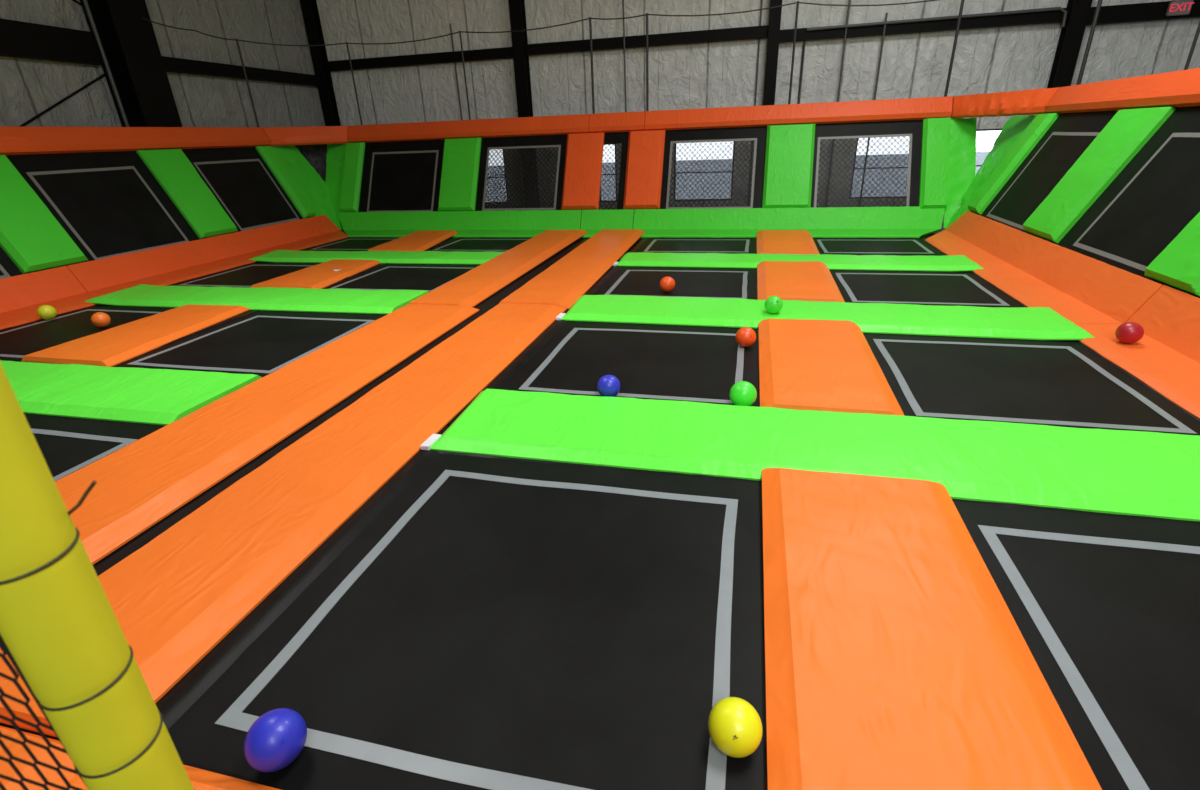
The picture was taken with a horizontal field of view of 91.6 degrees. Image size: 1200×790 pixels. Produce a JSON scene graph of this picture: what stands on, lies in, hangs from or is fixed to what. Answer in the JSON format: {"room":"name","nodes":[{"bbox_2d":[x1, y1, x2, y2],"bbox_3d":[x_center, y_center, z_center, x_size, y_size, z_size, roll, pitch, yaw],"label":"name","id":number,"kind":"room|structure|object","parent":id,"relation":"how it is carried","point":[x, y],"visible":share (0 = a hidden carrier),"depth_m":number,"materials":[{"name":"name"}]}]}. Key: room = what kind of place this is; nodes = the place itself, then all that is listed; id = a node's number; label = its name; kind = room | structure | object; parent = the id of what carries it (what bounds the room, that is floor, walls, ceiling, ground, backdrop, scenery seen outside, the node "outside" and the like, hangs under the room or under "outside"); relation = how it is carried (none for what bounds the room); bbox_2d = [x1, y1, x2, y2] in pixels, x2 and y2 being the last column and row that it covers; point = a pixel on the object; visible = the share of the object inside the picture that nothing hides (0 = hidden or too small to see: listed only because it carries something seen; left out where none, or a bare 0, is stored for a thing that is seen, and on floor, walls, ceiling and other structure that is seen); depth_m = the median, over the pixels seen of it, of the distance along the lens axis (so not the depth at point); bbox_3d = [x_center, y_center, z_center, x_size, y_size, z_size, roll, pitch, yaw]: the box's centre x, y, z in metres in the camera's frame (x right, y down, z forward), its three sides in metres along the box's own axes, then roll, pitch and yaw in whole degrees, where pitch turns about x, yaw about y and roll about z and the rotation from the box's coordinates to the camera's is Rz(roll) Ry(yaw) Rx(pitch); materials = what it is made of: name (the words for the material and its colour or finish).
{"room":"indoor trampoline park","nodes":[
{"label":"indoor trampoline park","id":0,"kind":"room"},
{"bbox_2d":[0,0,345,233],"bbox_3d":[-10.566,-3.825,6.233,0.200,8.700,23.160,4,25,13],"label":"wall","id":1,"kind":"structure","parent":0,"point":[28,87],"depth_m":12.65,"materials":[{"name":"metal"}]},
{"bbox_2d":[0,18,103,65],"bbox_3d":[-10.076,-4.732,7.182,0.195,0.510,7.800,4,25,13],"label":"beam","id":2,"kind":"structure","parent":1,"relation":"attached to","point":[18,39],"depth_m":9.81,"materials":[{"name":"black metal"}]},
{"bbox_2d":[80,0,181,126],"bbox_3d":[-8.834,-6.075,11.141,0.600,8.700,0.770,4,25,13],"label":"beam","id":3,"kind":"structure","parent":1,"relation":"attached to","point":[129,41],"depth_m":10.97,"materials":[{"name":"black metal"}]},
{"bbox_2d":[162,56,321,85],"bbox_3d":[-8.351,-7.579,13.731,0.195,0.250,5.170,4,25,13],"label":"beam","id":4,"kind":"structure","parent":1,"relation":"attached to","point":[177,65],"depth_m":13.37,"materials":[{"name":"black metal"}]},
{"bbox_2d":[316,0,1199,232],"bbox_3d":[4.328,-7.741,13.708,24.830,8.700,0.200,4,25,13],"label":"wall","id":5,"kind":"structure","parent":0,"point":[1020,57],"depth_m":14.03,"materials":[{"name":"metal"}]},
{"bbox_2d":[300,0,340,125],"bbox_3d":[-7.619,-8.404,16.275,0.300,8.700,0.280,4,25,13],"label":"beam","id":6,"kind":"structure","parent":5,"relation":"attached to","point":[309,8],"depth_m":15.88,"materials":[{"name":"black metal"}]},
{"bbox_2d":[324,47,512,71],"bbox_3d":[-4.807,-8.843,15.396,5.510,0.230,0.195,4,25,13],"label":"beam","id":7,"kind":"structure","parent":5,"relation":"attached to","point":[505,52],"depth_m":15.29,"materials":[{"name":"black metal"}]},
{"bbox_2d":[508,0,532,116],"bbox_3d":[-1.972,-8.035,14.937,0.310,8.700,0.300,4,25,13],"label":"beam","id":8,"kind":"structure","parent":5,"relation":"attached to","point":[517,12],"depth_m":14.64,"materials":[{"name":"black metal"}]},
{"bbox_2d":[526,25,768,55],"bbox_3d":[1.008,-8.495,14.015,5.845,0.230,0.195,4,25,13],"label":"beam","id":9,"kind":"structure","parent":5,"relation":"attached to","point":[753,32],"depth_m":13.88,"materials":[{"name":"black metal"}]},
{"bbox_2d":[674,141,734,200],"bbox_3d":[2.667,-5.776,15.018,1.510,1.470,0.100,4,25,13],"label":"window","id":10,"kind":"structure","parent":5,"relation":"in","point":[713,143],"depth_m":15.02,"materials":[{"name":"clear glass"}]},
{"bbox_2d":[763,0,781,104],"bbox_3d":[3.981,-7.650,13.536,0.255,8.700,0.300,4,25,13],"label":"beam","id":11,"kind":"structure","parent":5,"relation":"attached to","point":[775,13],"depth_m":13.31,"materials":[{"name":"black metal"}]},
{"bbox_2d":[850,136,908,198],"bbox_3d":[6.961,-5.499,14.008,1.670,1.470,0.100,4,25,13],"label":"window","id":12,"kind":"structure","parent":5,"relation":"in","point":[907,137],"depth_m":14.06,"materials":[{"name":"clear glass"}]},
{"bbox_2d":[779,8,1069,42],"bbox_3d":[6.858,-8.016,12.684,5.680,0.230,0.195,4,25,13],"label":"beam","id":13,"kind":"structure","parent":5,"relation":"attached to","point":[787,35],"depth_m":12.56,"materials":[{"name":"black metal"}]},
{"bbox_2d":[798,7,1066,103],"bbox_3d":[7.138,-6.751,13.126,5.120,2.960,0.250,4,25,13],"label":"conduit","id":14,"kind":"object","parent":5,"relation":"attached to","point":[1064,11],"visible":0.81,"depth_m":12.49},
{"bbox_2d":[975,128,1002,175],"bbox_3d":[8.841,-5.377,13.566,0.700,1.470,0.100,4,25,13],"label":"window","id":15,"kind":"structure","parent":5,"relation":"in","point":[985,138],"depth_m":13.38,"materials":[{"name":"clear glass"}]},
{"bbox_2d":[1047,0,1092,87],"bbox_3d":[9.778,-7.276,12.171,0.320,8.700,0.300,4,25,13],"label":"beam","id":16,"kind":"structure","parent":5,"relation":"attached to","point":[1071,35],"depth_m":12.08,"materials":[{"name":"black metal"}]},
{"bbox_2d":[1086,0,1199,25],"bbox_3d":[12.787,-7.583,11.312,5.880,0.300,0.195,4,25,13],"label":"beam","id":17,"kind":"structure","parent":5,"relation":"attached to","point":[1152,11],"depth_m":11.70,"materials":[{"name":"black metal"}]},
{"bbox_3d":[1.752,0.979,5.157,24.830,0.100,23.160,4,25,13],"label":"floor","id":18,"kind":"structure","parent":0,"visible":0},
{"bbox_2d":[236,39,259,127],"bbox_3d":[-7.762,-5.324,13.668,0.044,5.200,0.044,4,25,13],"label":"pole","id":19,"kind":"object","parent":18,"relation":"on","point":[237,42],"visible":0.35,"depth_m":12.93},
{"bbox_2d":[142,0,937,45],"bbox_3d":[-0.121,-7.118,10.700,16.002,0.336,4.114,4,25,13],"label":"cable","id":20,"kind":"object","parent":19,"relation":"attached to","point":[926,0],"visible":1,"depth_m":12.35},
{"bbox_2d":[0,233,936,728],"bbox_3d":[-1.295,-0.599,7.608,13.430,1.015,12.500,4,25,13],"label":"trim","id":21,"kind":"structure","parent":18,"relation":"on","point":[579,239],"depth_m":9.53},
{"bbox_2d":[0,726,75,789],"bbox_3d":[-2.299,1.351,1.909,0.911,0.071,0.616,4,25,13],"label":"pad","id":22,"kind":"object","parent":21,"relation":"on","point":[16,749],"visible":0.42,"depth_m":2.02,"materials":[{"name":"orange plastic"}]},
{"bbox_2d":[0,266,108,329],"bbox_3d":[-8.141,-0.872,6.962,0.976,0.467,4.210,4,25,13],"label":"pad","id":23,"kind":"object","parent":21,"relation":"on","point":[21,296],"visible":0.78,"depth_m":8.31,"materials":[{"name":"orange plastic"}]},
{"bbox_2d":[0,304,173,361],"bbox_3d":[-6.641,-0.789,7.213,2.700,0.041,3.150,4,25,13],"label":"trampoline","id":24,"kind":"object","parent":21,"relation":"on","point":[16,342],"visible":0.3,"depth_m":7.33,"materials":[{"name":"black fabric"}]},
{"bbox_2d":[24,413,165,481],"bbox_3d":[-4.543,0.604,3.890,3.030,0.040,2.830,4,25,13],"label":"trampoline","id":25,"kind":"object","parent":21,"relation":"on","point":[67,445],"visible":0.31,"depth_m":4.45,"materials":[{"name":"black fabric"}]},
{"bbox_2d":[0,360,261,424],"bbox_3d":[-5.772,-0.145,5.564,5.182,0.092,1.020,4,25,13],"label":"pad","id":26,"kind":"object","parent":21,"relation":"on","point":[122,394],"visible":0.92,"depth_m":5.13,"materials":[{"name":"green plastic"}]},
{"bbox_2d":[21,304,249,366],"bbox_3d":[-5.301,-0.776,6.960,1.220,0.076,2.142,4,25,13],"label":"pad","id":27,"kind":"object","parent":21,"relation":"on","point":[111,347],"visible":0.99,"depth_m":6.62,"materials":[{"name":"orange plastic"}]},
{"bbox_2d":[60,765,280,789],"bbox_3d":[0.811,1.518,1.255,5.413,0.070,0.500,4,25,13],"label":"pad","id":28,"kind":"object","parent":21,"relation":"on","point":[200,779],"visible":0.21,"depth_m":1.94,"materials":[{"name":"orange plastic"}]},
{"bbox_2d":[67,215,347,292],"bbox_3d":[-6.931,-2.967,11.571,0.957,0.467,6.180,4,25,13],"label":"pad","id":29,"kind":"object","parent":21,"relation":"on","point":[171,264],"visible":0.85,"depth_m":10.67,"materials":[{"name":"orange plastic"}]},
{"bbox_2d":[6,151,204,261],"bbox_3d":[-8.256,-3.243,9.920,0.926,1.721,3.020,4,25,13],"label":"trampoline","id":30,"kind":"object","parent":29,"relation":"on","point":[110,204],"visible":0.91,"depth_m":9.79,"materials":[{"name":"fabric"}]},
{"bbox_2d":[0,155,87,273],"bbox_3d":[-8.570,-2.664,8.549,0.921,1.585,0.901,4,25,13],"label":"pad","id":31,"kind":"object","parent":30,"relation":"attached to","point":[31,236],"visible":1,"depth_m":8.59,"materials":[{"name":"green plastic"}]},
{"bbox_2d":[0,126,269,154],"bbox_3d":[-8.844,-4.037,9.245,0.278,0.403,9.470,4,25,13],"label":"pad","id":32,"kind":"object","parent":30,"relation":"on","point":[14,140],"visible":1,"depth_m":10.27,"materials":[{"name":"orange plastic"}]},
{"bbox_2d":[272,146,340,229],"bbox_3d":[-7.010,-5.035,14.253,1.069,1.975,1.155,4,25,13],"label":"drape","id":33,"kind":"object","parent":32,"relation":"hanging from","point":[313,187],"visible":0.88,"depth_m":14.18,"materials":[{"name":"green plastic"}]},
{"bbox_2d":[136,149,237,238],"bbox_3d":[-7.862,-3.875,11.212,0.926,1.585,0.882,4,25,13],"label":"pad","id":34,"kind":"object","parent":30,"relation":"attached to","point":[171,168],"visible":1,"depth_m":11.08,"materials":[{"name":"green plastic"}]},
{"bbox_2d":[181,147,302,231],"bbox_3d":[-7.579,-4.407,12.477,0.926,1.721,2.720,4,25,13],"label":"trampoline","id":35,"kind":"object","parent":29,"relation":"on","point":[240,180],"visible":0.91,"depth_m":12.44,"materials":[{"name":"fabric"}]},
{"bbox_2d":[255,146,315,218],"bbox_3d":[-7.252,-4.927,13.527,0.922,1.584,0.391,4,25,13],"label":"pad","id":36,"kind":"object","parent":35,"relation":"attached to","point":[267,153],"visible":1,"depth_m":13.43,"materials":[{"name":"green plastic"}]},
{"bbox_2d":[167,261,319,286],"bbox_3d":[-5.906,-2.050,9.988,2.700,0.039,3.080,4,25,13],"label":"trampoline","id":37,"kind":"object","parent":21,"relation":"on","point":[247,275],"visible":0.37,"depth_m":10.04,"materials":[{"name":"black fabric"}]},
{"bbox_2d":[113,310,386,376],"bbox_3d":[-3.838,-0.607,6.554,3.030,0.039,3.150,4,25,13],"label":"trampoline","id":38,"kind":"object","parent":21,"relation":"on","point":[261,343],"visible":0.38,"depth_m":6.51,"materials":[{"name":"black fabric"}]},
{"bbox_2d":[84,284,428,313],"bbox_3d":[-5.035,-1.412,8.352,5.180,0.089,1.060,4,25,13],"label":"pad","id":39,"kind":"object","parent":21,"relation":"on","point":[144,295],"visible":0.98,"depth_m":8.15,"materials":[{"name":"green plastic"}]},
{"bbox_2d":[55,304,479,564],"bbox_3d":[-2.750,0.132,4.686,1.011,0.076,6.301,4,25,13],"label":"pad","id":40,"kind":"object","parent":21,"relation":"on","point":[141,483],"visible":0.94,"depth_m":4.30,"materials":[{"name":"orange plastic"}]},
{"bbox_2d":[0,303,566,736],"bbox_3d":[-1.540,0.046,4.774,0.911,0.075,5.831,4,25,13],"label":"pad","id":41,"kind":"object","parent":21,"relation":"on","point":[177,596],"visible":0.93,"depth_m":3.33,"materials":[{"name":"orange plastic"}]},
{"bbox_2d":[0,239,587,638],"bbox_3d":[-1.532,-0.902,7.041,0.390,0.010,11.830,4,25,13],"label":"cover","id":42,"kind":"object","parent":21,"relation":"on","point":[148,535],"visible":0.34,"depth_m":4.24,"materials":[{"name":"black fabric"}]},
{"bbox_2d":[250,259,379,288],"bbox_3d":[-4.568,-2.035,9.731,1.220,0.075,2.101,4,25,13],"label":"pad","id":43,"kind":"object","parent":21,"relation":"on","point":[319,276],"visible":0.96,"depth_m":9.46,"materials":[{"name":"orange plastic"}]},
{"bbox_2d":[299,237,399,250],"bbox_3d":[-5.229,-3.214,12.545,2.700,0.040,2.660,4,25,13],"label":"trampoline","id":44,"kind":"object","parent":21,"relation":"on","point":[350,243],"visible":0.38,"depth_m":12.71,"materials":[{"name":"black fabric"}]},
{"bbox_2d":[248,250,503,263],"bbox_3d":[-4.326,-2.628,11.030,5.181,0.086,0.950,4,25,13],"label":"pad","id":45,"kind":"object","parent":21,"relation":"on","point":[400,257],"visible":0.95,"depth_m":10.86,"materials":[{"name":"green plastic"}]},
{"bbox_2d":[13,426,766,789],"bbox_3d":[-0.380,0.874,2.911,3.200,0.038,2.830,4,25,13],"label":"trampoline","id":46,"kind":"object","parent":21,"relation":"on","point":[479,621],"visible":0.57,"depth_m":2.51,"materials":[{"name":"black fabric"}]},
{"bbox_2d":[244,708,306,771],"bbox_3d":[-1.120,1.191,2.018,0.192,0.192,0.192,4,25,13],"label":"ball","id":47,"kind":"object","parent":46,"relation":"on","point":[278,736],"visible":1,"depth_m":1.96,"materials":[{"name":"plastic"}]},
{"bbox_2d":[708,697,761,757],"bbox_3d":[0.464,1.140,2.005,0.182,0.182,0.182,4,25,13],"label":"ball","id":48,"kind":"object","parent":46,"relation":"on","point":[734,725],"visible":1,"depth_m":1.94,"materials":[{"name":"plastic"}]},
{"bbox_2d":[323,263,480,291],"bbox_3d":[-3.104,-1.869,9.328,3.030,0.039,3.080,4,25,13],"label":"trampoline","id":49,"kind":"object","parent":21,"relation":"on","point":[382,276],"visible":0.31,"depth_m":9.41,"materials":[{"name":"black fabric"}]},
{"bbox_2d":[368,230,457,250],"bbox_3d":[-3.846,-3.298,12.451,1.221,0.121,2.151,4,25,13],"label":"pad","id":50,"kind":"object","parent":21,"relation":"on","point":[422,240],"visible":0.95,"depth_m":12.21,"materials":[{"name":"orange plastic"}]},
{"bbox_2d":[338,210,581,236],"bbox_3d":[-3.574,-3.963,13.512,6.300,0.466,0.996,4,25,13],"label":"pad","id":51,"kind":"object","parent":21,"relation":"on","point":[524,223],"visible":0.8,"depth_m":13.65,"materials":[{"name":"green plastic"}]},
{"bbox_2d":[358,139,443,211],"bbox_3d":[-4.772,-5.312,14.263,2.940,1.721,0.926,4,25,13],"label":"trampoline","id":52,"kind":"object","parent":51,"relation":"on","point":[398,176],"visible":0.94,"depth_m":14.28,"materials":[{"name":"fabric"}]},
{"bbox_2d":[339,142,364,211],"bbox_3d":[-6.183,-5.418,14.536,0.501,1.585,0.924,4,25,13],"label":"pad","id":53,"kind":"object","parent":52,"relation":"attached to","point":[354,153],"visible":1,"depth_m":14.45,"materials":[{"name":"green plastic"}]},
{"bbox_2d":[261,126,349,145],"bbox_3d":[-6.987,-6.245,14.046,2.146,0.402,0.223,-22,30,-37],"label":"pad","id":54,"kind":"object","parent":53,"relation":"on","point":[278,136],"visible":0.97,"depth_m":13.96,"materials":[{"name":"orange plastic"}]},
{"bbox_2d":[290,143,342,180],"bbox_3d":[-7.154,-5.915,14.881,1.502,1.050,0.387,-17,28,-30],"label":"net","id":55,"kind":"object","parent":54,"relation":"hanging from","point":[315,155],"visible":0.19,"depth_m":14.85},
{"bbox_2d":[325,143,345,229],"bbox_3d":[-6.672,-5.241,14.672,0.614,1.965,1.096,2,24,9],"label":"drape","id":56,"kind":"object","parent":54,"relation":"hanging from","point":[335,157],"visible":0.92,"depth_m":14.69,"materials":[{"name":"green plastic"}]},
{"bbox_2d":[438,137,481,210],"bbox_3d":[-3.346,-5.235,13.868,0.941,1.584,0.923,4,25,13],"label":"pad","id":57,"kind":"object","parent":52,"relation":"attached to","point":[461,156],"visible":1,"depth_m":13.77,"materials":[{"name":"green plastic"}]},
{"bbox_2d":[475,134,566,210],"bbox_3d":[-1.857,-5.123,13.577,3.020,1.721,0.926,4,25,13],"label":"trampoline","id":58,"kind":"object","parent":51,"relation":"on","point":[516,173],"visible":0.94,"depth_m":13.57,"materials":[{"name":"black"}]},
{"bbox_2d":[348,114,589,142],"bbox_3d":[-3.247,-6.338,13.921,6.210,0.403,0.277,4,25,13],"label":"pad","id":59,"kind":"object","parent":58,"relation":"on","point":[560,124],"visible":0.99,"depth_m":13.79,"materials":[{"name":"orange plastic"}]},
{"bbox_2d":[425,237,532,251],"bbox_3d":[-2.427,-3.032,11.886,3.030,0.039,2.660,4,25,13],"label":"trampoline","id":60,"kind":"object","parent":21,"relation":"on","point":[469,244],"visible":0.38,"depth_m":12.13,"materials":[{"name":"black fabric"}]},
{"bbox_2d":[409,230,587,306],"bbox_3d":[-1.419,-2.370,10.146,0.953,0.120,5.962,4,25,13],"label":"pad","id":61,"kind":"object","parent":21,"relation":"on","point":[476,285],"visible":0.96,"depth_m":9.13,"materials":[{"name":"orange plastic"}]},
{"bbox_2d":[500,229,644,308],"bbox_3d":[-0.175,-2.332,9.947,0.980,0.121,5.847,4,25,13],"label":"pad","id":62,"kind":"object","parent":21,"relation":"on","point":[569,278],"visible":0.98,"depth_m":8.88,"materials":[{"name":"orange plastic"}]},
{"bbox_2d":[446,311,759,425],"bbox_3d":[0.325,-0.340,5.574,3.200,0.042,3.150,4,25,13],"label":"trampoline","id":63,"kind":"object","parent":21,"relation":"on","point":[702,364],"visible":0.44,"depth_m":5.50,"materials":[{"name":"black fabric"}]},
{"bbox_2d":[580,209,633,237],"bbox_3d":[0.076,-3.728,12.653,1.185,0.466,0.992,4,25,13],"label":"pad","id":64,"kind":"object","parent":21,"relation":"on","point":[592,221],"visible":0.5,"depth_m":12.93,"materials":[{"name":"green plastic"}]},
{"bbox_2d":[599,132,634,211],"bbox_3d":[0.304,-4.984,13.068,1.390,1.721,0.926,4,25,13],"label":"trampoline","id":65,"kind":"object","parent":64,"relation":"on","point":[613,138],"visible":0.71,"depth_m":13.06,"materials":[{"name":"black"}]},
{"bbox_2d":[561,132,604,209],"bbox_3d":[-0.393,-5.044,13.173,0.862,1.586,0.925,4,25,13],"label":"pad","id":66,"kind":"object","parent":65,"relation":"attached to","point":[584,151],"visible":1,"depth_m":13.08,"materials":[{"name":"orange plastic"}]},
{"bbox_2d":[589,111,645,132],"bbox_3d":[0.391,-6.102,13.064,1.260,0.402,0.276,4,25,13],"label":"pad","id":67,"kind":"object","parent":65,"relation":"on","point":[622,121],"visible":0.98,"depth_m":12.99,"materials":[{"name":"orange plastic"}]},
{"bbox_2d":[566,261,757,310],"bbox_3d":[1.059,-1.600,8.348,3.200,0.039,3.080,4,25,13],"label":"trampoline","id":68,"kind":"object","parent":21,"relation":"on","point":[742,283],"visible":0.45,"depth_m":8.38,"materials":[{"name":"black fabric"}]},
{"bbox_2d":[617,237,756,260],"bbox_3d":[1.736,-2.764,10.906,3.200,0.040,2.660,4,25,13],"label":"trampoline","id":69,"kind":"object","parent":21,"relation":"on","point":[661,244],"visible":0.51,"depth_m":11.03,"materials":[{"name":"black fabric"}]},
{"bbox_2d":[757,230,819,254],"bbox_3d":[3.415,-2.827,10.743,1.021,0.117,2.151,4,25,13],"label":"pad","id":70,"kind":"object","parent":21,"relation":"on","point":[768,241],"visible":0.95,"depth_m":10.51,"materials":[{"name":"orange plastic"}]},
{"bbox_2d":[633,206,944,237],"bbox_3d":[3.661,-3.496,11.810,6.165,0.465,0.995,4,25,13],"label":"pad","id":71,"kind":"object","parent":21,"relation":"on","point":[906,221],"visible":0.85,"depth_m":11.96,"materials":[{"name":"green plastic"}]},
{"bbox_2d":[660,126,766,208],"bbox_3d":[2.451,-4.845,12.563,2.990,1.721,0.926,4,25,13],"label":"trampoline","id":72,"kind":"object","parent":71,"relation":"on","point":[758,134],"visible":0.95,"depth_m":12.56,"materials":[{"name":"black"}]},
{"bbox_2d":[623,130,665,209],"bbox_3d":[0.972,-4.956,12.852,0.811,1.585,0.924,4,25,13],"label":"pad","id":73,"kind":"object","parent":72,"relation":"attached to","point":[645,153],"visible":1,"depth_m":12.77,"materials":[{"name":"orange plastic"}]},
{"bbox_2d":[645,96,952,130],"bbox_3d":[3.971,-5.871,12.222,6.090,0.404,0.276,4,25,13],"label":"pad","id":74,"kind":"object","parent":72,"relation":"on","point":[928,107],"visible":1,"depth_m":12.09,"materials":[{"name":"orange plastic"}]},
{"bbox_2d":[811,120,922,207],"bbox_3d":[5.332,-4.659,11.885,2.900,1.721,0.926,4,25,13],"label":"trampoline","id":75,"kind":"object","parent":71,"relation":"on","point":[911,128],"visible":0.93,"depth_m":11.85,"materials":[{"name":"black"}]},
{"bbox_2d":[762,124,814,207],"bbox_3d":[3.929,-4.750,12.156,0.961,1.610,0.936,4,25,13],"label":"pad","id":76,"kind":"object","parent":75,"relation":"attached to","point":[788,171],"visible":1,"depth_m":12.07,"materials":[{"name":"green plastic"}]},
{"bbox_2d":[919,117,950,209],"bbox_3d":[6.609,-4.561,11.522,0.481,1.656,0.955,4,25,13],"label":"pad","id":77,"kind":"object","parent":75,"relation":"attached to","point":[935,131],"visible":1,"depth_m":11.44,"materials":[{"name":"green plastic"}]},
{"bbox_2d":[612,252,983,271],"bbox_3d":[2.939,-2.145,9.293,5.432,0.083,0.935,4,25,14],"label":"pad","id":78,"kind":"object","parent":21,"relation":"on","point":[947,263],"visible":0.91,"depth_m":9.14,"materials":[{"name":"green plastic"}]},
{"bbox_2d":[757,261,844,301],"bbox_3d":[2.705,-1.595,8.059,1.022,0.098,2.198,4,25,13],"label":"pad","id":79,"kind":"object","parent":21,"relation":"on","point":[786,280],"visible":0.92,"depth_m":7.82,"materials":[{"name":"orange plastic"}]},
{"bbox_2d":[420,389,1199,520],"bbox_3d":[1.498,0.315,3.881,5.426,0.086,1.008,4,25,13],"label":"pad","id":80,"kind":"object","parent":21,"relation":"on","point":[1123,472],"visible":0.97,"depth_m":3.78,"materials":[{"name":"green plastic"}]},
{"bbox_2d":[556,295,1093,339],"bbox_3d":[2.225,-0.933,6.631,5.425,0.081,1.130,4,25,13],"label":"pad","id":81,"kind":"object","parent":21,"relation":"on","point":[1030,323],"visible":0.94,"depth_m":6.44,"materials":[{"name":"green plastic"}]},
{"bbox_2d":[758,319,904,415],"bbox_3d":[1.972,-0.336,5.289,1.022,0.097,2.239,4,25,13],"label":"pad","id":82,"kind":"object","parent":21,"relation":"on","point":[805,364],"visible":0.97,"depth_m":4.97,"materials":[{"name":"orange plastic"}]},
{"bbox_2d":[813,236,945,255],"bbox_3d":[4.699,-2.571,10.209,2.860,0.038,2.660,4,25,13],"label":"trampoline","id":83,"kind":"object","parent":21,"relation":"on","point":[836,246],"visible":0.48,"depth_m":10.29,"materials":[{"name":"black fabric"}]},
{"bbox_2d":[829,270,1025,306],"bbox_3d":[4.022,-1.409,7.651,2.860,0.040,3.080,4,25,13],"label":"trampoline","id":84,"kind":"object","parent":21,"relation":"on","point":[937,288],"visible":0.24,"depth_m":7.57,"materials":[{"name":"black fabric"}]},
{"bbox_2d":[762,468,1101,789],"bbox_3d":[1.229,0.941,2.485,1.022,0.096,2.299,4,25,13],"label":"pad","id":85,"kind":"object","parent":21,"relation":"on","point":[896,659],"visible":1,"depth_m":2.26,"materials":[{"name":"orange plastic"}]},
{"bbox_2d":[863,333,1199,435],"bbox_3d":[3.288,-0.147,4.877,2.860,0.040,3.150,4,25,13],"label":"trampoline","id":86,"kind":"object","parent":21,"relation":"on","point":[1061,383],"visible":0.35,"depth_m":4.72,"materials":[{"name":"black fabric"}]},
{"bbox_2d":[925,211,1162,323],"bbox_3d":[5.787,-2.111,8.503,0.817,0.466,6.140,4,25,13],"label":"pad","id":87,"kind":"object","parent":21,"relation":"on","point":[1034,271],"visible":0.85,"depth_m":7.25,"materials":[{"name":"orange plastic"}]},
{"bbox_2d":[972,110,1118,236],"bbox_3d":[6.885,-3.480,9.092,0.926,1.721,2.880,4,25,13],"label":"trampoline","id":88,"kind":"object","parent":87,"relation":"on","point":[1070,135],"visible":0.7,"depth_m":9.04,"materials":[{"name":"fabric"}]},
{"bbox_2d":[945,115,1036,228],"bbox_3d":[7.295,-4.212,11.118,1.084,1.977,1.565,4,25,13],"label":"drape","id":89,"kind":"object","parent":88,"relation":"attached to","point":[1015,126],"visible":0.65,"depth_m":11.01,"materials":[{"name":"green fabric"}]},
{"bbox_2d":[968,113,1059,213],"bbox_3d":[7.116,-3.995,10.136,0.925,1.586,0.551,4,25,13],"label":"pad","id":90,"kind":"object","parent":88,"relation":"attached to","point":[1041,123],"visible":1,"depth_m":9.99,"materials":[{"name":"green plastic"}]},
{"bbox_2d":[951,87,1058,118],"bbox_3d":[7.269,-5.310,10.662,0.235,0.407,2.203,-10,25,-17],"label":"pad","id":91,"kind":"object","parent":90,"relation":"on","point":[1033,101],"visible":0.96,"depth_m":10.53,"materials":[{"name":"orange plastic"}]},
{"bbox_2d":[943,118,976,227],"bbox_3d":[7.071,-4.356,11.443,0.519,1.967,1.054,4,25,13],"label":"drape","id":92,"kind":"object","parent":91,"relation":"hanging from","point":[962,145],"visible":0.96,"depth_m":11.45,"materials":[{"name":"fabric"}]},
{"bbox_2d":[1039,106,1199,286],"bbox_3d":[6.200,-2.303,6.504,0.926,1.721,2.930,4,25,13],"label":"trampoline","id":93,"kind":"object","parent":87,"relation":"on","point":[1156,195],"visible":0.77,"depth_m":6.56,"materials":[{"name":"fabric"}]},
{"bbox_2d":[1023,107,1175,242],"bbox_3d":[6.478,-2.899,7.725,0.925,1.586,1.002,4,25,13],"label":"pad","id":94,"kind":"object","parent":93,"relation":"attached to","point":[1128,131],"visible":1,"depth_m":7.54,"materials":[{"name":"green plastic"}]},
{"bbox_2d":[1045,68,1199,113],"bbox_3d":[6.515,-3.030,5.598,0.279,0.404,9.400,4,25,13],"label":"pad","id":95,"kind":"object","parent":94,"relation":"on","point":[1181,88],"visible":0.99,"depth_m":7.64,"materials":[{"name":"orange plastic"}]},
{"bbox_2d":[952,499,1199,789],"bbox_3d":[2.583,1.064,2.213,2.860,0.040,2.830,4,25,13],"label":"trampoline","id":96,"kind":"object","parent":21,"relation":"on","point":[1106,606],"visible":0.36,"depth_m":2.48,"materials":[{"name":"black fabric"}]},
{"bbox_2d":[1076,285,1199,419],"bbox_3d":[4.478,0.144,3.542,0.826,0.467,5.050,4,25,13],"label":"pad","id":97,"kind":"object","parent":21,"relation":"on","point":[1166,359],"visible":0.9,"depth_m":5.12,"materials":[{"name":"orange plastic"}]},
{"bbox_2d":[1171,286,1199,297],"bbox_3d":[5.495,-1.091,3.840,0.926,1.721,3.050,4,25,13],"label":"trampoline","id":98,"kind":"object","parent":97,"relation":"on","point":[1172,286],"visible":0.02,"depth_m":5.40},
{"bbox_2d":[1144,212,1199,296],"bbox_3d":[5.800,-1.731,5.158,0.922,1.586,0.801,4,25,13],"label":"pad","id":99,"kind":"object","parent":98,"relation":"attached to","point":[1177,265],"visible":1,"depth_m":5.50,"materials":[{"name":"green plastic"}]},
{"bbox_3d":[-2.884,2.624,0.496,17.500,1.015,3.415,4,25,13],"label":"trim","id":100,"kind":"structure","parent":18,"relation":"on","visible":0},
{"bbox_2d":[0,362,194,789],"bbox_3d":[-0.584,0.140,0.583,0.152,3.286,0.087,-9,25,-15],"label":"post","id":101,"kind":"object","parent":100,"relation":"on","point":[59,624],"visible":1,"depth_m":0.61,"materials":[{"name":"yellow plastic"}]},
{"bbox_2d":[0,635,86,789],"bbox_3d":[-0.698,0.422,0.543,0.004,0.640,0.306,16,30,35],"label":"safety net","id":102,"kind":"object","parent":101,"relation":"attached to","point":[3,646],"visible":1,"depth_m":0.63,"materials":[{"name":"fabric"}]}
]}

